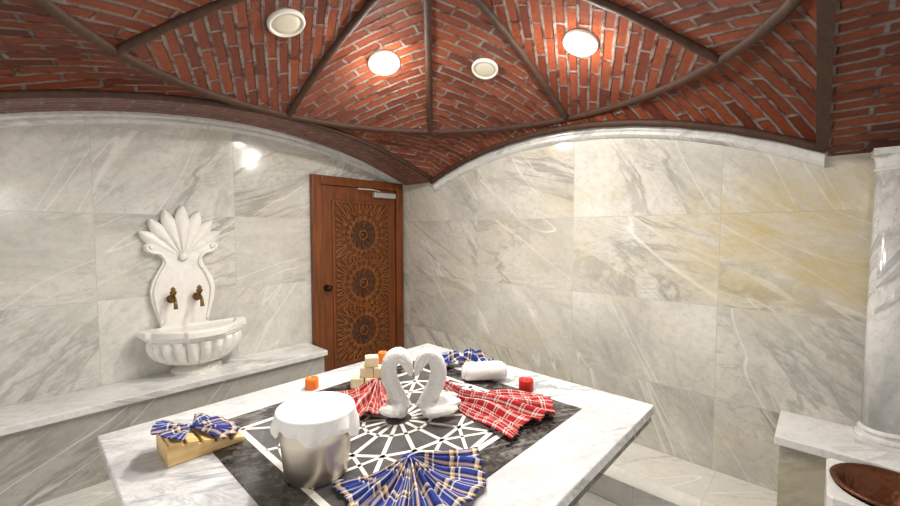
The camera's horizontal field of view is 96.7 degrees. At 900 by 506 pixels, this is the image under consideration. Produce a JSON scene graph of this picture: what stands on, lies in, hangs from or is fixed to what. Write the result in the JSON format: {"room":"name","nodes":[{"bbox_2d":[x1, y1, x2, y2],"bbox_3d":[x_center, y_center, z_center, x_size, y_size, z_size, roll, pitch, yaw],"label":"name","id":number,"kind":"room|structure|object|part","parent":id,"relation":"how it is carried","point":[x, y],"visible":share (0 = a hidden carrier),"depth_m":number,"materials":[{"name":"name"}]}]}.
{"room":"spa","nodes":[
{"label":"spa","id":0,"kind":"room"},
{"bbox_2d":[0,124,393,406],"bbox_3d":[-2.002,0.185,3.087,0.120,2.660,4.164,3,4,43],"label":"wall","id":1,"kind":"structure","parent":0,"point":[76,274],"depth_m":2.73,"materials":[{"name":"stone"}]},
{"bbox_2d":[0,111,404,190],"bbox_3d":[-1.738,-0.836,3.196,0.045,0.442,3.562,3,4,43],"label":"trim","id":2,"kind":"structure","parent":1,"relation":"attached to","point":[8,120],"depth_m":2.87,"materials":[{"name":"stone"}]},
{"bbox_2d":[0,89,431,179],"bbox_3d":[-1.340,-0.843,2.870,0.051,0.397,3.388,3,4,43],"label":"trim","id":3,"kind":"structure","parent":1,"relation":"attached to","point":[39,93],"depth_m":2.38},
{"bbox_2d":[309,174,403,371],"bbox_3d":[-0.879,0.276,4.101,0.147,2.049,1.090,3,4,43],"label":"door","id":4,"kind":"structure","parent":1,"relation":"in","point":[356,233],"depth_m":4.06,"materials":[{"name":"brown wood"}]},
{"bbox_3d":[-1.157,0.337,3.816,0.073,0.064,0.064,3,4,43],"label":"knob","id":5,"kind":"part","parent":4,"relation":"part of","materials":[{"name":"brown metal"}]},
{"bbox_3d":[-0.897,0.290,4.138,0.012,1.640,0.700,3,4,43],"label":"panel moulding","id":6,"kind":"part","parent":4,"relation":"part of","materials":[{"name":"brown wood"}]},
{"bbox_3d":[-0.900,0.290,4.142,0.003,1.580,0.640,3,4,43],"label":"carved panel","id":7,"kind":"part","parent":4,"relation":"part of","materials":[{"name":"brown wood"}]},
{"bbox_3d":[-0.808,-0.643,4.074,0.267,0.026,0.073,-3,4,-44],"label":"closer arm","id":8,"kind":"part","parent":4,"relation":"part of","materials":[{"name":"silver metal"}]},
{"bbox_2d":[0,0,899,184],"bbox_3d":[-0.239,-0.960,1.381,4.700,0.965,4.164,3,4,43],"label":"ceiling","id":9,"kind":"structure","parent":0,"point":[231,51],"depth_m":2.27,"materials":[{"name":"red brick"}]},
{"bbox_2d":[115,0,245,54],"bbox_3d":[-0.888,-1.218,1.924,1.453,0.542,0.052,0,3,-2],"label":"trim","id":10,"kind":"structure","parent":9,"relation":"attached to","point":[142,38],"depth_m":1.90,"materials":[{"name":"brown wood"}]},
{"bbox_2d":[267,9,305,36],"bbox_3d":[-0.910,-1.283,2.213,0.206,0.118,0.205,1,3,14],"label":"ceiling light","id":11,"kind":"object","parent":9,"relation":"attached to","point":[282,22],"visible":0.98,"depth_m":2.20,"materials":[{"name":"white"}]},
{"bbox_2d":[271,14,301,33],"bbox_3d":[-0.903,-1.267,2.212,0.162,0.011,0.161,-21,-4,18],"label":"diffuser","id":12,"kind":"object","parent":11,"relation":"attached to","point":[280,23],"depth_m":2.21,"materials":[{"name":"beige glass"}]},
{"bbox_2d":[286,0,379,116],"bbox_3d":[-0.682,-1.247,2.475,1.454,0.543,0.053,3,4,43],"label":"trim","id":13,"kind":"structure","parent":9,"relation":"attached to","point":[360,15],"depth_m":2.52,"materials":[{"name":"brown wood"}]},
{"bbox_2d":[368,50,399,74],"bbox_3d":[-0.450,-1.306,2.726,0.216,0.123,0.217,-1,3,-18],"label":"ceiling light","id":14,"kind":"object","parent":9,"relation":"attached to","point":[381,62],"visible":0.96,"depth_m":2.71,"materials":[{"name":"white glass"}]},
{"bbox_2d":[371,54,396,71],"bbox_3d":[-0.448,-1.289,2.720,0.171,0.011,0.171,-1,-18,-23],"label":"diffuser","id":15,"kind":"object","parent":14,"relation":"attached to","point":[379,62],"depth_m":2.71,"materials":[{"name":"white glass"}]},
{"bbox_2d":[32,0,802,134],"bbox_3d":[-0.121,-0.971,1.964,3.024,0.056,3.024,3,4,43],"label":"trim","id":16,"kind":"structure","parent":9,"relation":"attached to","point":[776,18],"depth_m":2.28,"materials":[{"name":"brown wood"}]},
{"bbox_2d":[422,0,432,133],"bbox_3d":[-0.147,-1.260,2.718,0.053,0.543,1.453,0,3,-2],"label":"trim","id":17,"kind":"structure","parent":9,"relation":"attached to","point":[427,4],"depth_m":2.70,"materials":[{"name":"brown wood"}]},
{"bbox_2d":[472,58,497,78],"bbox_3d":[0.244,-1.286,2.773,0.184,0.113,0.187,1,3,24],"label":"ceiling light","id":18,"kind":"object","parent":9,"relation":"attached to","point":[482,68],"visible":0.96,"depth_m":2.75,"materials":[{"name":"white"}]},
{"bbox_2d":[474,62,494,76],"bbox_3d":[0.241,-1.270,2.767,0.145,0.011,0.145,1,-18,24],"label":"diffuser","id":19,"kind":"object","parent":18,"relation":"attached to","point":[481,69],"depth_m":2.76,"materials":[{"name":"beige glass"}]},
{"bbox_2d":[471,0,568,120],"bbox_3d":[0.405,-1.249,2.513,0.053,0.543,1.454,3,4,43],"label":"trim","id":20,"kind":"structure","parent":9,"relation":"attached to","point":[497,23],"depth_m":2.55,"materials":[{"name":"brown wood"}]},
{"bbox_2d":[563,29,598,56],"bbox_3d":[0.767,-1.237,2.336,0.208,0.124,0.208,-2,3,-28],"label":"ceiling light","id":21,"kind":"object","parent":9,"relation":"attached to","point":[578,42],"visible":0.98,"depth_m":2.32,"materials":[{"name":"white glass"}]},
{"bbox_2d":[566,34,594,52],"bbox_3d":[0.761,-1.221,2.333,0.164,0.011,0.164,23,-6,-23],"label":"diffuser","id":22,"kind":"object","parent":21,"relation":"attached to","point":[575,43],"depth_m":2.33,"materials":[{"name":"white glass"}]},
{"bbox_2d":[584,0,719,62],"bbox_3d":[0.648,-1.221,1.978,1.453,0.543,0.053,0,3,-2],"label":"trim","id":23,"kind":"structure","parent":9,"relation":"attached to","point":[645,22],"depth_m":1.98,"materials":[{"name":"brown wood"}]},
{"bbox_2d":[816,0,835,149],"bbox_3d":[0.800,-0.669,0.854,0.049,0.482,3.330,3,4,43],"label":"trim","id":24,"kind":"structure","parent":9,"relation":"attached to","point":[825,9],"depth_m":1.63,"materials":[{"name":"brown wood"}]},
{"bbox_2d":[579,491,619,505],"bbox_3d":[-0.237,1.644,1.608,4.820,0.100,4.300,3,4,43],"label":"floor","id":25,"kind":"structure","parent":0,"point":[589,499],"depth_m":2.49,"materials":[{"name":"stone"}]},
{"bbox_2d":[36,480,119,505],"bbox_3d":[-1.746,1.446,2.913,0.579,0.160,4.163,3,4,43],"label":"marble ledge","id":26,"kind":"object","parent":25,"relation":"on","point":[101,494],"visible":0.02,"depth_m":2.29,"materials":[{"name":"white stone"}]},
{"bbox_2d":[0,342,327,505],"bbox_3d":[-2.219,1.140,2.532,0.383,0.490,2.984,3,4,43],"label":"bench","id":27,"kind":"object","parent":26,"relation":"on","point":[49,449],"visible":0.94,"depth_m":2.41,"materials":[{"name":"white stone"}]},
{"bbox_3d":[-2.219,0.918,2.520,0.383,0.045,2.984,3,4,43],"label":"seat","id":28,"kind":"part","parent":27,"relation":"part of","materials":[{"name":"stone"}]},
{"bbox_2d":[137,205,245,374],"bbox_3d":[-1.826,0.261,2.917,0.370,1.225,0.698,3,4,43],"label":"fountain","id":29,"kind":"object","parent":27,"relation":"on","point":[182,289],"visible":1,"depth_m":2.92,"materials":[{"name":"white stone"}]},
{"bbox_2d":[166,287,177,309],"bbox_3d":[-1.982,0.319,2.867,0.140,0.156,0.060,3,4,43],"label":"tap","id":30,"kind":"object","parent":29,"relation":"on","point":[171,292],"depth_m":2.90,"materials":[{"name":"gold metal"}]},
{"bbox_2d":[137,316,245,365],"bbox_3d":[-1.812,0.677,2.926,0.332,0.281,0.698,3,4,43],"label":"basin","id":31,"kind":"object","parent":29,"relation":"in","point":[200,342],"depth_m":2.83,"materials":[{"name":"white stone"}]},
{"bbox_2d":[192,285,204,305],"bbox_3d":[-1.869,0.313,2.987,0.140,0.156,0.060,3,4,43],"label":"tap","id":32,"kind":"object","parent":29,"relation":"on","point":[198,291],"depth_m":3.02,"materials":[{"name":"gold metal"}]},
{"bbox_2d":[98,343,653,505],"bbox_3d":[-0.251,1.192,1.974,1.730,0.765,2.050,3,4,43],"label":"table","id":33,"kind":"object","parent":25,"relation":"on","point":[554,460],"visible":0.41,"depth_m":1.69,"materials":[{"name":"stone"}]},
{"bbox_2d":[156,429,243,467],"bbox_3d":[-1.063,0.773,1.710,0.212,0.097,0.280,3,4,43],"label":"wooden crate","id":34,"kind":"object","parent":33,"relation":"on","point":[173,452],"visible":0.54,"depth_m":1.62,"materials":[{"name":"brown wood"}]},
{"bbox_2d":[151,413,239,440],"bbox_3d":[-1.082,0.735,1.702,0.322,0.097,0.323,3,4,43],"label":"plaid towel","id":35,"kind":"object","parent":34,"relation":"on","point":[218,426],"visible":1,"depth_m":1.67,"materials":[{"name":"blue fabric"}]},
{"bbox_2d":[305,376,318,389],"bbox_3d":[-0.806,0.755,2.336,0.076,0.069,0.076,3,4,43],"label":"candle","id":36,"kind":"object","parent":33,"relation":"on","point":[311,382],"visible":1,"depth_m":2.31,"materials":[{"name":"orange wax"}]},
{"bbox_2d":[279,432,350,487],"bbox_3d":[-0.509,0.711,1.526,0.280,0.241,0.280,3,4,43],"label":"metal bucket","id":37,"kind":"object","parent":33,"relation":"on","point":[323,464],"visible":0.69,"depth_m":1.42,"materials":[{"name":"silver metal"}]},
{"bbox_2d":[270,391,359,447],"bbox_3d":[-0.505,0.642,1.527,0.321,0.125,0.314,3,4,43],"label":"cloth","id":38,"kind":"object","parent":37,"relation":"on","point":[309,418],"visible":1,"depth_m":1.48,"materials":[{"name":"fabric"}]},
{"bbox_2d":[350,375,364,388],"bbox_3d":[-0.542,0.758,2.356,0.077,0.060,0.068,0,3,-3],"label":"block","id":39,"kind":"object","parent":33,"relation":"on","point":[356,381],"visible":0.66,"depth_m":2.32,"materials":[{"name":"beige"}]},
{"bbox_2d":[336,378,386,417],"bbox_3d":[-0.458,0.755,2.049,0.356,0.091,0.355,-2,4,-32],"label":"plaid towel","id":40,"kind":"object","parent":33,"relation":"on","point":[371,395],"visible":0.66,"depth_m":2.11,"materials":[{"name":"red fabric"}]},
{"bbox_2d":[365,376,379,382],"bbox_3d":[-0.454,0.758,2.346,0.077,0.060,0.068,0,3,4],"label":"block","id":41,"kind":"object","parent":33,"relation":"on","point":[373,377],"visible":0.16,"depth_m":2.32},
{"bbox_2d":[360,364,373,377],"bbox_3d":[-0.490,0.696,2.363,0.077,0.060,0.068,0,3,-8],"label":"block","id":42,"kind":"object","parent":41,"relation":"on","point":[365,372],"visible":0.86,"depth_m":2.33,"materials":[{"name":"beige wax"}]},
{"bbox_2d":[365,354,378,367],"bbox_3d":[-0.462,0.635,2.360,0.077,0.060,0.068,-1,3,-14],"label":"block","id":43,"kind":"object","parent":42,"relation":"on","point":[371,360],"visible":1,"depth_m":2.33,"materials":[{"name":"beige wax"}]},
{"bbox_2d":[378,351,386,363],"bbox_3d":[-0.446,0.710,2.659,0.064,0.124,0.064,3,4,43],"label":"candle","id":44,"kind":"object","parent":33,"relation":"on","point":[381,354],"visible":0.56,"depth_m":2.63,"materials":[{"name":"orange wax"}]},
{"bbox_2d":[379,347,412,418],"bbox_3d":[-0.261,0.636,1.972,0.162,0.344,0.224,0,3,0],"label":"swan","id":45,"kind":"object","parent":33,"relation":"on","point":[398,403],"visible":1,"depth_m":1.94,"materials":[{"name":"white fabric"}]},
{"bbox_2d":[332,447,485,505],"bbox_3d":[-0.098,0.803,1.411,0.581,0.061,0.327,-1,3,-23],"label":"plaid towel","id":46,"kind":"object","parent":33,"relation":"on","point":[446,477],"visible":1,"depth_m":1.42,"materials":[{"name":"blue fabric"}]},
{"bbox_2d":[414,348,460,418],"bbox_3d":[-0.062,0.636,1.977,0.227,0.343,0.234,1,3,10],"label":"swan","id":47,"kind":"object","parent":33,"relation":"on","point":[433,403],"visible":1,"depth_m":1.94,"materials":[{"name":"white fabric"}]},
{"bbox_2d":[441,348,492,365],"bbox_3d":[0.082,0.711,2.736,0.430,0.107,0.311,0,3,4],"label":"plaid towel","id":48,"kind":"object","parent":33,"relation":"on","point":[452,356],"visible":0.72,"depth_m":2.69,"materials":[{"name":"blue fabric"}]},
{"bbox_2d":[461,361,506,380],"bbox_3d":[0.209,0.724,2.461,0.272,0.114,0.122,0,3,-7],"label":"rolled towel","id":49,"kind":"object","parent":33,"relation":"on","point":[484,370],"visible":1,"depth_m":2.41,"materials":[{"name":"white fabric"}]},
{"bbox_2d":[443,381,555,438],"bbox_3d":[0.280,0.749,2.080,0.468,0.099,0.566,-2,4,-37],"label":"plaid towel","id":50,"kind":"object","parent":33,"relation":"on","point":[506,411],"visible":0.93,"depth_m":1.99,"materials":[{"name":"red fabric"}]},
{"bbox_2d":[519,376,533,391],"bbox_3d":[0.439,0.754,2.306,0.084,0.074,0.084,3,4,43],"label":"candle","id":51,"kind":"object","parent":33,"relation":"on","point":[525,383],"visible":0.93,"depth_m":2.27,"materials":[{"name":"red wax"}]},
{"bbox_3d":[-0.251,0.880,1.957,1.706,0.040,2.026,3,4,43],"label":"moulding","id":52,"kind":"part","parent":33,"relation":"part of","materials":[{"name":"white stone"}]},
{"bbox_3d":[-0.368,0.757,2.361,0.077,0.060,0.068,0,3,-6],"label":"block","id":53,"kind":"object","parent":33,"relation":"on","visible":0},
{"bbox_2d":[374,364,381,377],"bbox_3d":[-0.405,0.696,2.359,0.077,0.060,0.068,0,3,6],"label":"block","id":54,"kind":"object","parent":53,"relation":"on","point":[377,370],"visible":0.38,"depth_m":2.33,"materials":[{"name":"beige"}]},
{"bbox_2d":[588,442,776,505],"bbox_3d":[1.214,1.460,2.642,4.120,0.160,0.523,3,4,43],"label":"marble ledge","id":55,"kind":"object","parent":25,"relation":"on","point":[641,475],"visible":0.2,"depth_m":2.44,"materials":[{"name":"white stone"}]},
{"bbox_2d":[774,410,899,505],"bbox_3d":[2.267,1.183,1.722,1.345,0.490,0.406,3,4,43],"label":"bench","id":56,"kind":"object","parent":55,"relation":"on","point":[805,443],"visible":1,"depth_m":1.97,"materials":[{"name":"white stone"}]},
{"bbox_3d":[2.283,1.205,1.725,1.325,0.445,0.382,3,4,43],"label":"panel","id":57,"kind":"part","parent":56,"relation":"part of","materials":[{"name":"stone"}]},
{"bbox_3d":[2.267,0.960,1.711,1.345,0.045,0.406,3,4,43],"label":"seat","id":58,"kind":"part","parent":56,"relation":"part of","materials":[{"name":"stone"}]},
{"bbox_2d":[852,146,899,453],"bbox_3d":[2.109,0.217,1.917,0.200,1.418,0.200,3,4,43],"label":"column","id":59,"kind":"structure","parent":56,"relation":"on","point":[878,427],"depth_m":1.89,"materials":[{"name":"stone"}]},
{"bbox_2d":[824,459,869,505],"bbox_3d":[1.631,1.244,1.496,0.350,0.710,0.350,3,4,43],"label":"basin","id":60,"kind":"object","parent":25,"relation":"on","point":[834,495],"visible":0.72,"depth_m":1.48,"materials":[{"name":"white stone"}]},
{"bbox_2d":[829,463,899,505],"bbox_3d":[1.631,0.932,1.480,0.336,0.128,0.336,3,4,43],"label":"copper bowl","id":61,"kind":"object","parent":60,"relation":"in","point":[872,485],"visible":0.93,"depth_m":1.58,"materials":[{"name":"brown metal"}]},
{"bbox_2d":[403,138,874,491],"bbox_3d":[1.177,0.187,3.051,4.820,2.660,0.120,3,4,43],"label":"wall","id":62,"kind":"structure","parent":0,"point":[723,290],"depth_m":2.69,"materials":[{"name":"stone"}]},
{"bbox_2d":[429,119,826,183],"bbox_3d":[0.890,-0.781,3.091,2.986,0.414,0.053,3,4,43],"label":"trim","id":63,"kind":"structure","parent":62,"relation":"attached to","point":[808,144],"depth_m":2.63,"materials":[{"name":"brown wood"}]},
{"bbox_2d":[433,126,824,191],"bbox_3d":[0.918,-0.735,3.132,2.955,0.450,0.044,3,4,43],"label":"trim","id":64,"kind":"structure","parent":62,"relation":"attached to","point":[779,149],"depth_m":2.73,"materials":[{"name":"stone"}]}
]}

